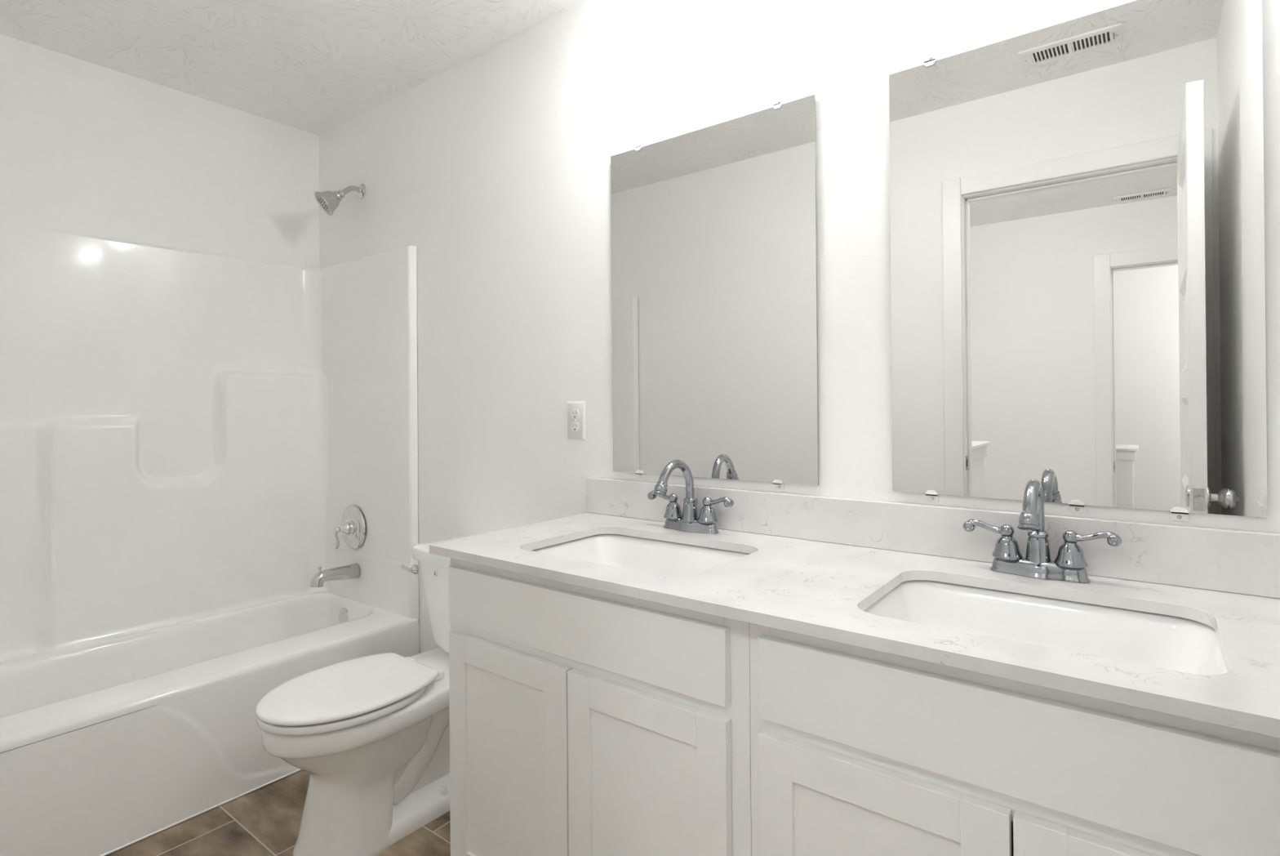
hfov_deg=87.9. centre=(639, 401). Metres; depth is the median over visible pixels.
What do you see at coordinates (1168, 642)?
sink
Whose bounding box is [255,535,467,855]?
toilet
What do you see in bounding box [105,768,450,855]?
floor
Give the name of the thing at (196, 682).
basin
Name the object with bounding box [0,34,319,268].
wall
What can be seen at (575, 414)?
receptacle
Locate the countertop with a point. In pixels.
(823, 589)
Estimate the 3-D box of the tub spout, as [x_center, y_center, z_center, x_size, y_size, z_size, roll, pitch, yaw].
[-1.251,0.700,2.714,0.062,0.079,0.191,-1,0,37]
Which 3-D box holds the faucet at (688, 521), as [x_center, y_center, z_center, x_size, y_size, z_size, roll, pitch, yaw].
[0.126,0.238,1.719,0.201,0.186,0.183,0,0,-4]
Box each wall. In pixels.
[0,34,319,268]
[318,0,1279,653]
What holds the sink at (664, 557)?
in the countertop
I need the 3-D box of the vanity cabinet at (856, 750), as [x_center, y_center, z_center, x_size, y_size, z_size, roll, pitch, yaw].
[0.626,0.773,1.083,0.718,0.855,0.556,-1,0,37]
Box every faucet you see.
[647,459,733,533]
[963,478,1121,582]
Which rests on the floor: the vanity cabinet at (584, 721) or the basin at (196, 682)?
the vanity cabinet at (584, 721)
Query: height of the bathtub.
1.822 m
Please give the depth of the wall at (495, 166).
2.03 m
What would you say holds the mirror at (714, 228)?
attached to the wall at (495, 166)
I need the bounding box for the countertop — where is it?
[429,511,1279,737]
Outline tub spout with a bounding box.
[310,563,359,586]
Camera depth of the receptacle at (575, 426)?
2.06 m
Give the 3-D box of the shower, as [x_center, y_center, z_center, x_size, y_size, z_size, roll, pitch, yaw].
[-1.256,-0.846,2.756,0.107,0.161,0.191,-1,0,37]
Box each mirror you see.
[610,94,818,489]
[888,0,1267,521]
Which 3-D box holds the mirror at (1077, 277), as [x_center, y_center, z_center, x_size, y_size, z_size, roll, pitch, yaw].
[0.800,-0.267,1.292,0.608,0.960,0.014,-1,0,37]
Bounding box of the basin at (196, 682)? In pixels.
[0,591,418,752]
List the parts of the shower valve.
lever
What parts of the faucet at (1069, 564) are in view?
lever, handle, spout, plate, handle, lever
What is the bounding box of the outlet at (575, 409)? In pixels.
[567,400,585,439]
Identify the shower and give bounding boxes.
[314,183,365,216]
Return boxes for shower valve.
[333,505,365,548]
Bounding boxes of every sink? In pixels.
[531,533,749,576]
[863,579,1226,674]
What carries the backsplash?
attached to the wall at (495, 166)
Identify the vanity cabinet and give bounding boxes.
[448,557,751,855]
[749,622,1279,855]
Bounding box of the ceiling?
[0,0,586,135]
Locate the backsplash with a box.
[586,476,1279,598]
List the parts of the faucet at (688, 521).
lever, handle, spout, plate, handle, lever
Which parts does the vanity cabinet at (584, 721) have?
door panel, door, drawer, door panel, door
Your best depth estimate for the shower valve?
2.76 m
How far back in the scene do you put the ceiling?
2.25 m
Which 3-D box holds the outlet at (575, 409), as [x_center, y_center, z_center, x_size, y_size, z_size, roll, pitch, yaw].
[-0.200,0.057,2.065,0.077,0.120,0.008,-1,0,37]
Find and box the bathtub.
[0,220,419,855]
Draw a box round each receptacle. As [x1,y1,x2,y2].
[570,409,579,418]
[570,422,579,431]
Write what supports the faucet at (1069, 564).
on the countertop

